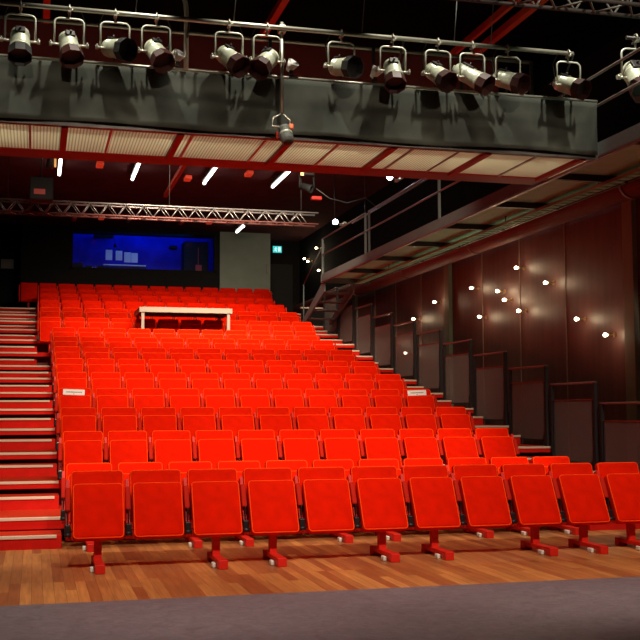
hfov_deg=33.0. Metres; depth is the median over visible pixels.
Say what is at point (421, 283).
trim
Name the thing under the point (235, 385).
seat cushion
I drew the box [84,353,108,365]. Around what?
seat cushion
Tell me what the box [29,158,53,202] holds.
loudspeaker
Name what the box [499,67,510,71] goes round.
vent
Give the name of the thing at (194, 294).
seat
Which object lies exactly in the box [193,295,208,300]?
seat cushion
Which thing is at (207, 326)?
seat cushion
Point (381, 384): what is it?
seat cushion
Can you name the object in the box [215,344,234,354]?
seat cushion
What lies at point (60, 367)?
seat cushion
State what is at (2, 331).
platform
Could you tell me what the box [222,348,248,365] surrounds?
seat
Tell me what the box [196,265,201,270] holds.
poster
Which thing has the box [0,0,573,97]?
pipe
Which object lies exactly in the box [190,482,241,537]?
seat cushion
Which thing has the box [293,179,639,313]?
beam
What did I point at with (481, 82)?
lantern
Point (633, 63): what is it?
vent
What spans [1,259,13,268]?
plate
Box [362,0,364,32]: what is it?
wire
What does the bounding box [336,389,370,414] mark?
seat
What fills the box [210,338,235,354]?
seat
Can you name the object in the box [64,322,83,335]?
seat cushion
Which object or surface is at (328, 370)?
seat cushion
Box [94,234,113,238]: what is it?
projector
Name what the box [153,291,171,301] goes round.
seat
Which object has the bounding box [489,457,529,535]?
seat
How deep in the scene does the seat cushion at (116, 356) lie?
20.19 m
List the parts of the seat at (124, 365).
backrest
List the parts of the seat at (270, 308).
backrest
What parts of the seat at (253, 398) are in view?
backrest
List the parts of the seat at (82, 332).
backrest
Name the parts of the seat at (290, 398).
armrest, backrest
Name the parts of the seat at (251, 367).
backrest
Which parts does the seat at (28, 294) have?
backrest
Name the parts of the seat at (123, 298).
backrest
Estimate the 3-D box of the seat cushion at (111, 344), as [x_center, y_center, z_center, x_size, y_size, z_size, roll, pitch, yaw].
[-3.989,0.681,21.577,0.446,0.484,0.299,1,-5,-15]
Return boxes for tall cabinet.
[181,241,207,270]
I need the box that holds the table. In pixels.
[134,307,231,329]
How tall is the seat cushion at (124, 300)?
0.484 m
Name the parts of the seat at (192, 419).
armrest, backrest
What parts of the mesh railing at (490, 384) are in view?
post, sheet frame, rail, post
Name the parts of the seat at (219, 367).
backrest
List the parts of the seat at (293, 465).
backrest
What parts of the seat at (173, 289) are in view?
backrest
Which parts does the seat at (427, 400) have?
armrest, backrest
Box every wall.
[0,230,20,307]
[20,224,269,307]
[73,234,204,269]
[205,236,213,270]
[270,240,299,307]
[300,24,639,468]
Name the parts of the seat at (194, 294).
backrest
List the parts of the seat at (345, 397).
armrest, backrest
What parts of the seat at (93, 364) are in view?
backrest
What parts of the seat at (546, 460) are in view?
backrest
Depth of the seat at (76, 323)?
24.31 m
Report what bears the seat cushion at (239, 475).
on the seat at (239, 466)
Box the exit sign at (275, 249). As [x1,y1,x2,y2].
[272,246,281,252]
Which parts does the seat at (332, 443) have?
armrest, backrest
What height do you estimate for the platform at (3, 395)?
0.289 m
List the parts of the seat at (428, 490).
frame, armrest, backrest, leg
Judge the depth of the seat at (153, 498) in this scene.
9.75 m
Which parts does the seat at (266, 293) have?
backrest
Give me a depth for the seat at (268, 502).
10.01 m
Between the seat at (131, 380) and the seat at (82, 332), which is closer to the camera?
the seat at (131, 380)
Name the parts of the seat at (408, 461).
backrest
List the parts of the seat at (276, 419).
armrest, backrest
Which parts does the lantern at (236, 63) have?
yoke knob, colour frame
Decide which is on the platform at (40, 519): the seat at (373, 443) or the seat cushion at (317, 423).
the seat at (373, 443)
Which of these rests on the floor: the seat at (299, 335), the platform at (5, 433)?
the platform at (5, 433)
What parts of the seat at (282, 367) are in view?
backrest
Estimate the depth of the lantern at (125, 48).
11.29 m
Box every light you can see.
[57,159,62,176]
[130,163,140,180]
[202,167,216,185]
[235,222,246,233]
[270,171,289,188]
[299,172,321,200]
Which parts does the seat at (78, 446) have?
armrest, backrest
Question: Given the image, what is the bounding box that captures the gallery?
[321,123,639,283]
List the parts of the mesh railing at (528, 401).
post, rail, sheet frame, post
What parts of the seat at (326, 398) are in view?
armrest, backrest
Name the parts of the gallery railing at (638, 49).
post, post, post, post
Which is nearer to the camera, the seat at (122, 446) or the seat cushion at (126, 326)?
the seat at (122, 446)
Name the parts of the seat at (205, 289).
backrest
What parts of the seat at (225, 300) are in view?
backrest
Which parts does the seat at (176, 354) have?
backrest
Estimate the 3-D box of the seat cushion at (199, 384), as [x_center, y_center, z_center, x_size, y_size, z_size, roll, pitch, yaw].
[-1.852,1.205,17.565,0.446,0.484,0.299,1,-5,-15]
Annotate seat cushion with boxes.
[21,286,36,301]
[40,286,55,287]
[40,296,57,299]
[40,303,57,306]
[40,322,59,342]
[41,311,58,316]
[54,332,73,335]
[55,342,76,346]
[56,352,78,358]
[57,364,81,372]
[58,379,85,390]
[59,287,74,288]
[59,396,89,409]
[61,297,77,299]
[61,416,94,452]
[62,303,79,311]
[64,312,81,317]
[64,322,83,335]
[65,441,101,477]
[69,476,70,523]
[72,484,123,541]
[79,333,99,354]
[81,297,97,308]
[81,342,103,353]
[83,304,101,310]
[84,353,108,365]
[86,312,104,322]
[89,322,107,330]
[89,365,113,380]
[93,379,119,392]
[96,288,111,291]
[98,396,126,417]
[99,293,114,299]
[102,298,118,302]
[102,416,135,451]
[105,333,124,343]
[108,313,126,323]
[109,342,130,352]
[109,441,146,469]
[112,323,131,331]
[113,353,136,365]
[114,288,129,294]
[120,365,144,387]
[122,298,138,304]
[123,474,129,522]
[126,305,143,318]
[127,379,152,406]
[129,333,149,346]
[131,313,148,326]
[132,483,183,539]
[133,289,147,294]
[133,396,163,428]
[135,343,156,353]
[137,323,154,334]
[142,299,157,303]
[143,353,165,371]
[144,416,175,447]
[151,289,165,293]
[151,365,174,387]
[154,317,170,321]
[154,334,174,341]
[154,440,190,469]
[156,294,171,301]
[159,324,178,337]
[160,379,185,405]
[161,299,177,306]
[163,343,183,358]
[169,290,183,294]
[169,396,199,420]
[170,353,193,365]
[180,334,198,341]
[180,366,204,380]
[181,300,197,305]
[181,473,186,496]
[182,324,201,334]
[182,416,214,446]
[186,290,200,294]
[189,343,209,352]
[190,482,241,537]
[191,380,218,396]
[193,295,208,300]
[197,440,234,468]
[198,354,220,366]
[200,300,216,307]
[203,335,222,343]
[204,290,218,295]
[205,324,224,334]
[205,396,234,414]
[210,366,234,379]
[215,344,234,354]
[220,301,235,307]
[221,291,235,295]
[221,315,235,324]
[221,416,253,439]
[224,380,250,396]
[227,335,246,343]
[227,354,248,365]
[229,307,245,314]
[230,296,244,300]
[230,325,246,331]
[237,473,242,482]
[239,301,254,307]
[239,315,256,324]
[239,344,260,354]
[239,366,263,379]
[240,396,268,415]
[240,439,276,467]
[247,481,298,535]
[249,308,265,315]
[250,325,268,330]
[252,335,270,343]
[253,354,275,365]
[255,380,281,395]
[256,292,270,297]
[258,301,273,307]
[259,415,291,438]
[260,316,277,325]
[264,344,285,353]
[268,308,284,315]
[268,366,292,379]
[272,326,290,331]
[274,336,293,343]
[274,396,303,414]
[279,355,301,365]
[281,316,297,325]
[282,439,318,466]
[286,380,312,394]
[289,345,309,354]
[294,326,312,332]
[296,415,328,437]
[297,336,316,344]
[297,366,321,378]
[302,480,353,533]
[306,355,328,365]
[308,396,336,414]
[314,345,334,354]
[317,380,343,395]
[323,439,359,465]
[325,367,349,379]
[332,355,354,366]
[333,415,364,437]
[341,396,369,414]
[347,380,373,395]
[353,367,376,378]
[355,479,406,531]
[363,438,400,468]
[369,415,400,437]
[373,396,402,413]
[377,380,403,395]
[403,438,438,458]
[404,415,436,436]
[406,396,434,413]
[408,478,459,530]
[439,415,472,435]
[441,437,477,462]
[458,477,510,528]
[479,437,515,463]
[508,476,560,526]
[556,475,608,525]
[604,474,639,523]
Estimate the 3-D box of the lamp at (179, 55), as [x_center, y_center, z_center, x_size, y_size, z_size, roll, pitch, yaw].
[-1.520,-2.838,11.691,0.140,0.194,0.152,1,-5,-15]
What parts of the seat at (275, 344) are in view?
backrest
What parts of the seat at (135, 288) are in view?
backrest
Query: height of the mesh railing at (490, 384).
1.217 m
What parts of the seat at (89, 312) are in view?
backrest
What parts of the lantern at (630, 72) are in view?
yoke knob, colour frame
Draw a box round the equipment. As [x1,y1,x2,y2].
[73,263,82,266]
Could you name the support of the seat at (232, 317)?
on the platform at (41, 347)
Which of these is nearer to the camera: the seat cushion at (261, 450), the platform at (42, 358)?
the seat cushion at (261, 450)
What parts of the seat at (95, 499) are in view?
frame, armrest, backrest, leg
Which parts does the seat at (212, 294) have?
backrest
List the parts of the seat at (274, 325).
backrest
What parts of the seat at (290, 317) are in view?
backrest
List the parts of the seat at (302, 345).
backrest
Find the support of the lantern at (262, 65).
hanging from the pipe at (2, 2)
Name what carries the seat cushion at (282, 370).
on the seat at (282, 367)
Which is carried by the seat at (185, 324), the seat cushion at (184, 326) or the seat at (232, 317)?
the seat cushion at (184, 326)
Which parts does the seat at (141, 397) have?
backrest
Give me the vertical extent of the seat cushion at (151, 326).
0.484 m
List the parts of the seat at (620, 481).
frame, armrest, backrest, leg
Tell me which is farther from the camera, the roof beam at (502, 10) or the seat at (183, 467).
the roof beam at (502, 10)
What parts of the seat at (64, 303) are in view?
backrest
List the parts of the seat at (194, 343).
backrest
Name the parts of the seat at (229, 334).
backrest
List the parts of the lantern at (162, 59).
colour frame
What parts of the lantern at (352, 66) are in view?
yoke knob, colour frame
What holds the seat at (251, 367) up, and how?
on the platform at (4, 413)
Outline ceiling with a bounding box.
[0,0,639,240]
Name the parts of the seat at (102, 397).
armrest, backrest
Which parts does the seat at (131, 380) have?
backrest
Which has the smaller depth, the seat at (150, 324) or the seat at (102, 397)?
the seat at (102, 397)
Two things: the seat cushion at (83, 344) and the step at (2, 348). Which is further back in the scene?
the step at (2, 348)
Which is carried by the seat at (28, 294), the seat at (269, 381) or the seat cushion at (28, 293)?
the seat cushion at (28, 293)
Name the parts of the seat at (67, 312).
backrest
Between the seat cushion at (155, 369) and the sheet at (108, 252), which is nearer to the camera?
the seat cushion at (155, 369)
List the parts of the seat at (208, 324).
backrest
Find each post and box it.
[182,0,188,69]
[278,22,285,113]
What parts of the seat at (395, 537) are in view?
backrest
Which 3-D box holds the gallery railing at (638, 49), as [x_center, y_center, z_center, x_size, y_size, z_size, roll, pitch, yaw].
[2.160,-2.165,17.648,0.040,0.898,16.570,1,-5,-15]
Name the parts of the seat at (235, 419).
armrest, backrest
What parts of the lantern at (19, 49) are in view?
yoke knob, colour frame, yoke knob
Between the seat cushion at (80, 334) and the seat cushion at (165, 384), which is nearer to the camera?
the seat cushion at (165, 384)
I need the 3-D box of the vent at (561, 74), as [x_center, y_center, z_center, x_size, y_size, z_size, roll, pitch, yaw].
[2.894,-2.876,12.709,0.100,0.076,0.107,4,-6,-41]
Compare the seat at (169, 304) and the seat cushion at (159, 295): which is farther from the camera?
the seat cushion at (159, 295)
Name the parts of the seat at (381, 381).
backrest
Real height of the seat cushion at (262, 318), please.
0.484 m
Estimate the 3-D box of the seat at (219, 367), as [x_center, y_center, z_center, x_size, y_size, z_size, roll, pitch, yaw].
[-1.743,1.135,19.185,0.560,0.877,0.454,1,-5,-15]
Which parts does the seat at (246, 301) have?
backrest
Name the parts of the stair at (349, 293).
handrail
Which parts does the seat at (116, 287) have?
backrest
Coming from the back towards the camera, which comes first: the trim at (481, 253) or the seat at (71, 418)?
the trim at (481, 253)
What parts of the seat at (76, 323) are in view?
backrest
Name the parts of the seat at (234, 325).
backrest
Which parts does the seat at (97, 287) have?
backrest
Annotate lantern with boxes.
[0,0,39,65]
[46,158,55,168]
[49,4,88,68]
[95,8,137,61]
[138,12,175,73]
[210,19,250,78]
[248,22,285,80]
[323,29,363,79]
[375,34,410,93]
[421,38,458,92]
[452,41,494,95]
[492,44,530,95]
[549,50,591,100]
[616,33,639,102]
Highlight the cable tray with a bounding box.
[355,167,639,283]
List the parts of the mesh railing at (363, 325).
post, rail, post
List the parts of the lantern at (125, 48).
yoke knob, colour frame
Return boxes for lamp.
[96,161,103,167]
[174,49,184,66]
[184,174,191,181]
[244,170,253,176]
[286,58,298,75]
[370,65,382,82]
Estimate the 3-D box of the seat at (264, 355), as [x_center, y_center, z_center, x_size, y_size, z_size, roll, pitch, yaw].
[-1.088,0.987,20.880,0.560,0.877,0.454,1,-5,-15]
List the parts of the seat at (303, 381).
backrest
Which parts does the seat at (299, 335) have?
backrest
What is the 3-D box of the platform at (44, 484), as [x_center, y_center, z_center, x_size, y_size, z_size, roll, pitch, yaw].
[-0.771,2.165,14.226,9.240,0.289,1.518,1,-5,-15]
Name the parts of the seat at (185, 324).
backrest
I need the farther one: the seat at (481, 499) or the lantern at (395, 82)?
the lantern at (395, 82)
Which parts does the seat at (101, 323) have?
backrest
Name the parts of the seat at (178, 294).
backrest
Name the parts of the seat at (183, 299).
backrest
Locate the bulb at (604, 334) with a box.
[603,332,615,337]
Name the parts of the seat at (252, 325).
backrest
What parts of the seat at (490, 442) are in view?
armrest, backrest, armrest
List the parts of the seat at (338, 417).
armrest, backrest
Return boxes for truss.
[0,198,317,226]
[453,0,639,18]
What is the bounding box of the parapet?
[300,307,322,325]
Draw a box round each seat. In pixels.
[19,283,37,307]
[36,317,60,350]
[37,299,58,321]
[37,307,59,325]
[38,283,55,297]
[38,288,56,303]
[38,293,57,310]
[49,327,74,354]
[50,336,77,365]
[51,346,79,375]
[52,358,82,392]
[53,372,86,408]
[54,388,90,428]
[56,407,96,452]
[57,284,74,292]
[57,431,102,482]
[58,289,76,299]
[59,293,77,305]
[59,300,79,312]
[60,308,82,322]
[60,463,111,551]
[61,317,84,335]
[64,470,126,573]
[75,284,92,299]
[76,328,100,354]
[77,289,95,307]
[78,337,104,353]
[79,294,98,308]
[81,300,101,310]
[81,347,108,371]
[83,308,104,327]
[84,358,114,387]
[86,318,108,330]
[88,372,120,406]
[92,388,127,418]
[94,285,111,291]
[96,290,114,299]
[97,407,136,452]
[99,294,118,302]
[101,328,125,343]
[102,301,122,317]
[104,431,147,469]
[105,337,130,358]
[106,309,126,323]
[109,318,132,331]
[110,347,137,365]
[112,285,129,294]
[115,359,144,387]
[116,290,133,296]
[118,462,162,522]
[119,295,138,304]
[121,372,153,406]
[123,301,143,318]
[125,469,185,539]
[126,328,150,346]
[128,309,149,326]
[129,388,164,428]
[130,286,147,294]
[132,337,157,353]
[133,319,155,334]
[135,291,152,298]
[138,347,165,371]
[138,407,176,447]
[139,295,157,303]
[144,302,163,306]
[146,359,175,387]
[148,286,165,293]
[148,430,191,469]
[150,316,171,321]
[151,329,174,341]
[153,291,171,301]
[154,372,186,405]
[156,319,178,337]
[158,338,183,358]
[159,296,177,306]
[165,302,184,307]
[165,388,199,420]
[165,461,211,548]
[166,286,183,294]
[167,348,193,365]
[172,292,189,298]
[172,317,192,322]
[175,329,199,341]
[176,359,205,380]
[177,407,215,446]
[178,296,197,305]
[179,320,201,334]
[182,468,243,569]
[184,287,200,294]
[184,338,209,352]
[185,303,204,307]
[187,373,219,396]
[190,292,208,300]
[192,430,235,468]
[193,317,214,324]
[194,348,221,366]
[198,297,216,307]
[200,330,223,343]
[200,388,235,414]
[201,287,218,295]
[202,320,224,334]
[206,303,224,307]
[206,360,235,379]
[209,292,226,300]
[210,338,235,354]
[215,311,235,324]
[215,407,254,439]
[217,297,235,307]
[217,461,259,546]
[219,288,235,295]
[219,373,251,396]
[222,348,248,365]
[224,320,247,334]
[224,330,247,343]
[226,304,245,314]
[227,293,244,300]
[234,430,277,467]
[235,339,260,354]
[235,360,264,379]
[235,389,269,415]
[236,288,252,296]
[236,298,254,307]
[236,311,256,324]
[238,468,299,566]
[245,293,263,301]
[246,304,265,315]
[247,321,268,333]
[247,331,270,343]
[249,349,275,365]
[251,373,282,395]
[253,289,271,297]
[253,407,291,438]
[255,298,274,307]
[257,312,277,325]
[260,339,285,353]
[264,360,293,379]
[265,305,286,315]
[265,460,307,479]
[269,321,290,335]
[269,389,303,414]
[271,331,294,343]
[275,349,302,365]
[276,429,319,466]
[277,312,300,325]
[282,373,313,394]
[285,340,310,354]
[290,407,329,437]
[291,322,315,335]
[292,360,321,378]
[293,467,354,533]
[294,331,319,344]
[302,349,328,365]
[302,389,337,414]
[310,340,337,354]
[312,374,344,395]
[312,459,353,542]
[316,429,360,465]
[321,361,349,379]
[327,407,365,437]
[328,350,357,366]
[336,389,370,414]
[343,374,374,395]
[346,466,407,562]
[349,361,380,378]
[357,429,401,468]
[358,459,400,541]
[363,407,401,437]
[368,389,402,413]
[372,374,406,395]
[396,429,439,465]
[398,407,436,436]
[398,465,460,559]
[400,389,437,413]
[400,458,442,468]
[433,407,474,435]
[435,428,478,464]
[445,457,493,537]
[449,464,511,528]
[472,428,519,463]
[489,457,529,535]
[498,463,561,555]
[531,456,578,534]
[546,463,609,553]
[593,462,639,550]
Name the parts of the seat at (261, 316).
backrest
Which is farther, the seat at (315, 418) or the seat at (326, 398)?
the seat at (326, 398)
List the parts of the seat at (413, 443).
armrest, backrest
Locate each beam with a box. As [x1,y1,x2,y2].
[43,0,50,23]
[164,0,288,197]
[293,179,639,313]
[443,0,520,57]
[466,0,547,59]
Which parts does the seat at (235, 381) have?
backrest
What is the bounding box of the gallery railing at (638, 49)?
[321,47,639,273]
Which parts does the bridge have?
panel, rail, post, rail, post, post, post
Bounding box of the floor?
[0,473,639,639]
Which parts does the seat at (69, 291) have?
backrest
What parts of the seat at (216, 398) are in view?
backrest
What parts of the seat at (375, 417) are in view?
armrest, backrest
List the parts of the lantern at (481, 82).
colour frame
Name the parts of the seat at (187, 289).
backrest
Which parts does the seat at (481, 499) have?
frame, armrest, backrest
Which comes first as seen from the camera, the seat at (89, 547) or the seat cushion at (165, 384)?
the seat at (89, 547)
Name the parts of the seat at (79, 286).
backrest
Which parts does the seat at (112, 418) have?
armrest, backrest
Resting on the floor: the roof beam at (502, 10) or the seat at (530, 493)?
the seat at (530, 493)
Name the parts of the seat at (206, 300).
backrest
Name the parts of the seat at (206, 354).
backrest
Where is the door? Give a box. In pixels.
[270,264,292,311]
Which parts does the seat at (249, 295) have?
backrest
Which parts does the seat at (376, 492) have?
frame, armrest, backrest, leg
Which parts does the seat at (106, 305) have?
backrest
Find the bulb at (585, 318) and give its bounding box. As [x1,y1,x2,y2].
[574,317,586,321]
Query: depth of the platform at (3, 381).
19.95 m
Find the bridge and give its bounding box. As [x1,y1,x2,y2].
[0,15,597,184]
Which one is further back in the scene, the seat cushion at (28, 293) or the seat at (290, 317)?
the seat cushion at (28, 293)
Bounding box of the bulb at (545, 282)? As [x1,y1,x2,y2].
[543,281,554,284]
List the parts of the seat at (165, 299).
backrest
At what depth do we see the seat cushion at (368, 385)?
18.27 m
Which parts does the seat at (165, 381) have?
backrest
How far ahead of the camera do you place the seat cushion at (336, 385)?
18.14 m
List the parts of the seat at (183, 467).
backrest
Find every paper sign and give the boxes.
[63,389,84,394]
[407,390,425,395]
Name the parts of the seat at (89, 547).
frame, armrest, backrest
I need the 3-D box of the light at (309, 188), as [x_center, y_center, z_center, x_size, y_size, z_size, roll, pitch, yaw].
[-0.221,-3.147,23.022,0.480,1.220,0.276,1,-5,-15]
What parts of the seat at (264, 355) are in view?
backrest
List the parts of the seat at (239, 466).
backrest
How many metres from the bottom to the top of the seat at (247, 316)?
0.877 m
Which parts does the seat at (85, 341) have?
backrest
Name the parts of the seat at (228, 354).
backrest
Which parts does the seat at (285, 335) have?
backrest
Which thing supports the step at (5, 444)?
on the platform at (6, 456)
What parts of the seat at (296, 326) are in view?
backrest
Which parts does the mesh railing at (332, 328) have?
post, sheet frame, post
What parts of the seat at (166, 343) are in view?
backrest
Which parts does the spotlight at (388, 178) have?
arm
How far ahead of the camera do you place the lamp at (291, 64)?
11.99 m
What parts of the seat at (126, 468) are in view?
backrest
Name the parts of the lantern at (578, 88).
colour frame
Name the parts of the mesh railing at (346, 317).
sheet frame, post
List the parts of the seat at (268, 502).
frame, armrest, backrest, leg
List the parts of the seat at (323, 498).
frame, armrest, backrest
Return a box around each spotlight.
[272,113,293,145]
[332,174,345,225]
[386,177,402,181]
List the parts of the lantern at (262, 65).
colour frame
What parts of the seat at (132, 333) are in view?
backrest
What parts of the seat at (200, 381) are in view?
backrest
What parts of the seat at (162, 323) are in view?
backrest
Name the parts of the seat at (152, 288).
backrest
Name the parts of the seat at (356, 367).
backrest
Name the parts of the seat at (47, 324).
backrest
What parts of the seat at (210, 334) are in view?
backrest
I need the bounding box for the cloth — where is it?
[0,57,597,155]
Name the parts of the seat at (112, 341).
backrest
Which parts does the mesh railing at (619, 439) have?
post, sheet frame, rail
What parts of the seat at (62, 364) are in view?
armrest, backrest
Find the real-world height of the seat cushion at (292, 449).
0.484 m
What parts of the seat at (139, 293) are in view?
backrest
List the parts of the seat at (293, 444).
armrest, backrest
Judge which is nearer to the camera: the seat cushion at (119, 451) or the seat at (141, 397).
the seat cushion at (119, 451)
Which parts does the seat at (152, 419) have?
armrest, backrest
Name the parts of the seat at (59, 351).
armrest, backrest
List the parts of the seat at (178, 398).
armrest, backrest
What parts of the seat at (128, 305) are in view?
backrest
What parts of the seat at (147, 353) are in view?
backrest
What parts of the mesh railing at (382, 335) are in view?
post, sheet frame, rail, post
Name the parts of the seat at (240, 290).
backrest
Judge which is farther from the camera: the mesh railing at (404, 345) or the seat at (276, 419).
the mesh railing at (404, 345)
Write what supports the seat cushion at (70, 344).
on the seat at (70, 341)
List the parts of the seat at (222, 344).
backrest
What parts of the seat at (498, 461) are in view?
backrest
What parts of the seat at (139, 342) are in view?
backrest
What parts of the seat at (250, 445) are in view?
frame, armrest, backrest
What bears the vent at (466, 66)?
attached to the lantern at (481, 82)
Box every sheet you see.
[106,248,111,259]
[116,249,121,259]
[124,251,130,261]
[131,252,137,262]
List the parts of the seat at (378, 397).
armrest, backrest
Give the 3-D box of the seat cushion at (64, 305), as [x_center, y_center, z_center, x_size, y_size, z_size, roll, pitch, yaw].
[-6.240,-0.177,27.097,0.446,0.484,0.299,1,-5,-15]
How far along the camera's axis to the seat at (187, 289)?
32.50 m
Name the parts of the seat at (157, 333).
backrest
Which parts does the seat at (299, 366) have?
backrest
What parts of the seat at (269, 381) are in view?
backrest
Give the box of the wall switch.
[266,264,268,273]
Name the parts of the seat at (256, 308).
backrest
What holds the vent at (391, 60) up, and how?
attached to the lantern at (395, 82)
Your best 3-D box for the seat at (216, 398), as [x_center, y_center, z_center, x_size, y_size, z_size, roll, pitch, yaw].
[-1.514,1.461,16.197,0.560,0.877,0.454,1,-5,-15]
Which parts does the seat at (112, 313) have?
backrest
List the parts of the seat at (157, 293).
backrest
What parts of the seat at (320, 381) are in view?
backrest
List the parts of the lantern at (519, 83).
colour frame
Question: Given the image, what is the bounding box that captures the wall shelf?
[103,264,145,266]
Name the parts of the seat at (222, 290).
backrest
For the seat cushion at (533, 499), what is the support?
on the seat at (530, 493)
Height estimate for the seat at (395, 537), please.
0.843 m
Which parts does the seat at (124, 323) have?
backrest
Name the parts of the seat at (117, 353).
backrest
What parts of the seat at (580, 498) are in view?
frame, armrest, backrest, leg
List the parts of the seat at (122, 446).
armrest, backrest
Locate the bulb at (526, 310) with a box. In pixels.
[516,309,527,312]
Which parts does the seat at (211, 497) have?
frame, armrest, backrest, leg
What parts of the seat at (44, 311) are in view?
backrest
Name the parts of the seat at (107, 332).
backrest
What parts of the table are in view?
leg, leg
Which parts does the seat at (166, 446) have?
frame, armrest, backrest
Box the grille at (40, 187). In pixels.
[30,177,52,198]
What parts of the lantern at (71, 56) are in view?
yoke knob, colour frame, yoke knob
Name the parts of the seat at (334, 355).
backrest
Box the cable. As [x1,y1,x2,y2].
[316,188,377,207]
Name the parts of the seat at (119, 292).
backrest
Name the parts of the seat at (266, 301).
backrest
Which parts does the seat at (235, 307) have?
backrest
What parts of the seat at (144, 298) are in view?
backrest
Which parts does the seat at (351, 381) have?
backrest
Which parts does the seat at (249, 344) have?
backrest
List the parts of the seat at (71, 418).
armrest, backrest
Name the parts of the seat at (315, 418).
armrest, backrest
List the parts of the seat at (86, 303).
backrest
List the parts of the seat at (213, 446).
armrest, backrest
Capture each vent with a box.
[15,26,24,32]
[65,30,75,36]
[152,37,162,43]
[224,43,234,49]
[261,46,271,52]
[389,57,398,62]
[431,60,442,66]
[463,62,476,69]
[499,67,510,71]
[560,72,571,76]
[630,60,639,67]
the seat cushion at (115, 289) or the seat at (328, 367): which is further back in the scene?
the seat cushion at (115, 289)
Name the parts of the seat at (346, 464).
backrest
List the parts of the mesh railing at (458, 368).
post, rail, sheet frame, post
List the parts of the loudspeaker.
label plate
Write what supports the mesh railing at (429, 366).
on the platform at (3, 395)
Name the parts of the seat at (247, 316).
backrest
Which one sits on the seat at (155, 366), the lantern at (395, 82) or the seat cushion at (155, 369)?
the seat cushion at (155, 369)
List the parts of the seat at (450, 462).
backrest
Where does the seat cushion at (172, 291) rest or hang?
on the seat at (173, 289)
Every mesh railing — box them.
[323,287,337,333]
[338,294,354,343]
[354,303,372,355]
[373,312,392,367]
[393,320,416,379]
[416,329,442,392]
[443,339,473,407]
[473,351,508,425]
[508,365,550,445]
[550,381,599,470]
[599,402,639,471]
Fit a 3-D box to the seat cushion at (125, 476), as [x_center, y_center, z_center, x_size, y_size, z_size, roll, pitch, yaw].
[-1.846,1.845,11.217,0.446,0.484,0.299,1,-5,-15]
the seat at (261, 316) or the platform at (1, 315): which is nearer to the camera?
the seat at (261, 316)
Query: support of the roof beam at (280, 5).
attached to the ceiling
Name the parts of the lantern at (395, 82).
yoke knob, colour frame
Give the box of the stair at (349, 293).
[302,249,354,324]
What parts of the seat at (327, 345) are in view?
backrest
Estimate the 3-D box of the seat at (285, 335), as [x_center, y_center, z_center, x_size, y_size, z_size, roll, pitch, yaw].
[-0.804,0.670,24.002,0.560,0.877,0.454,1,-5,-15]
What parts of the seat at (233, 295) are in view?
backrest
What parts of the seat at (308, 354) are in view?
backrest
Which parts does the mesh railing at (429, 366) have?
post, rail, sheet frame, post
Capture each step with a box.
[0,311,36,314]
[0,318,36,320]
[0,325,36,328]
[0,335,36,339]
[0,346,36,351]
[0,359,36,364]
[0,372,50,377]
[0,385,51,391]
[0,400,52,408]
[0,418,53,427]
[0,438,54,449]
[0,463,56,476]
[0,493,58,509]
[0,530,61,550]
[315,330,326,333]
[320,339,342,343]
[352,350,358,355]
[407,386,423,388]
[437,400,450,406]
[472,416,482,424]
[509,435,520,443]
[520,456,541,463]
[574,523,639,530]
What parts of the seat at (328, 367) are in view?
backrest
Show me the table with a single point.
(219, 313)
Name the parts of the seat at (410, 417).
armrest, backrest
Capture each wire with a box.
[169,165,169,204]
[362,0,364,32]
[454,1,456,40]
[490,5,493,43]
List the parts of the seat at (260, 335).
backrest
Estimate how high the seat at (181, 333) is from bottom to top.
0.877 m
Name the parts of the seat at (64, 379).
armrest, backrest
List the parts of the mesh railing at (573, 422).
post, rail, sheet frame, post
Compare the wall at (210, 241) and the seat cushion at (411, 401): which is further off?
the wall at (210, 241)
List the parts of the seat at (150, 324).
backrest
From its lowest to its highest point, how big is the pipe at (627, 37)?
1.352 m
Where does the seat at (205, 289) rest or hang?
on the platform at (1, 308)
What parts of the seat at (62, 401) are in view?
armrest, backrest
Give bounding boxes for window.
[70,228,216,272]
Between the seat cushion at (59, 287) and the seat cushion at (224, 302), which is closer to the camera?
the seat cushion at (224, 302)
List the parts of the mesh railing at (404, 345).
post, rail, post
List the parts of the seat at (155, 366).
backrest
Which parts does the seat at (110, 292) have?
backrest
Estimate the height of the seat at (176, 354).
0.877 m
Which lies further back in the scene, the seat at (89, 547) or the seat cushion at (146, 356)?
the seat cushion at (146, 356)
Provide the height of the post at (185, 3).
1.530 m
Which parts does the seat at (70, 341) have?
backrest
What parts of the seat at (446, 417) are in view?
armrest, backrest, armrest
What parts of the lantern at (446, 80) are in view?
yoke knob, colour frame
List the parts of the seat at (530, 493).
frame, armrest, backrest, leg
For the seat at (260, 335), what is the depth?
23.93 m
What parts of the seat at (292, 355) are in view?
backrest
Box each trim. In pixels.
[354,296,357,316]
[421,283,421,344]
[444,263,453,406]
[481,253,484,424]
[518,239,522,443]
[563,223,567,398]
[621,199,639,419]
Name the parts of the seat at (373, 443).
armrest, backrest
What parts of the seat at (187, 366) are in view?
backrest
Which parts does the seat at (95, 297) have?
backrest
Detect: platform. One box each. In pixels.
[0,307,300,316]
[0,314,36,318]
[0,320,322,330]
[0,329,337,339]
[0,339,353,352]
[0,352,372,365]
[0,365,392,377]
[0,378,416,391]
[0,392,442,408]
[0,408,473,419]
[0,425,508,447]
[0,444,550,472]
[0,471,594,502]
[0,505,124,538]
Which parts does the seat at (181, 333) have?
backrest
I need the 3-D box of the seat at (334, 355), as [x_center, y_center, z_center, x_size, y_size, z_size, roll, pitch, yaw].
[0.465,1.017,21.287,0.590,0.877,0.454,1,-5,-15]
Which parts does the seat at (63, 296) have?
backrest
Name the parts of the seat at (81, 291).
backrest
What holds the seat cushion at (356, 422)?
on the seat at (338, 417)
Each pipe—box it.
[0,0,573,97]
[352,42,517,223]
[625,36,639,39]
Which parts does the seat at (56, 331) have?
backrest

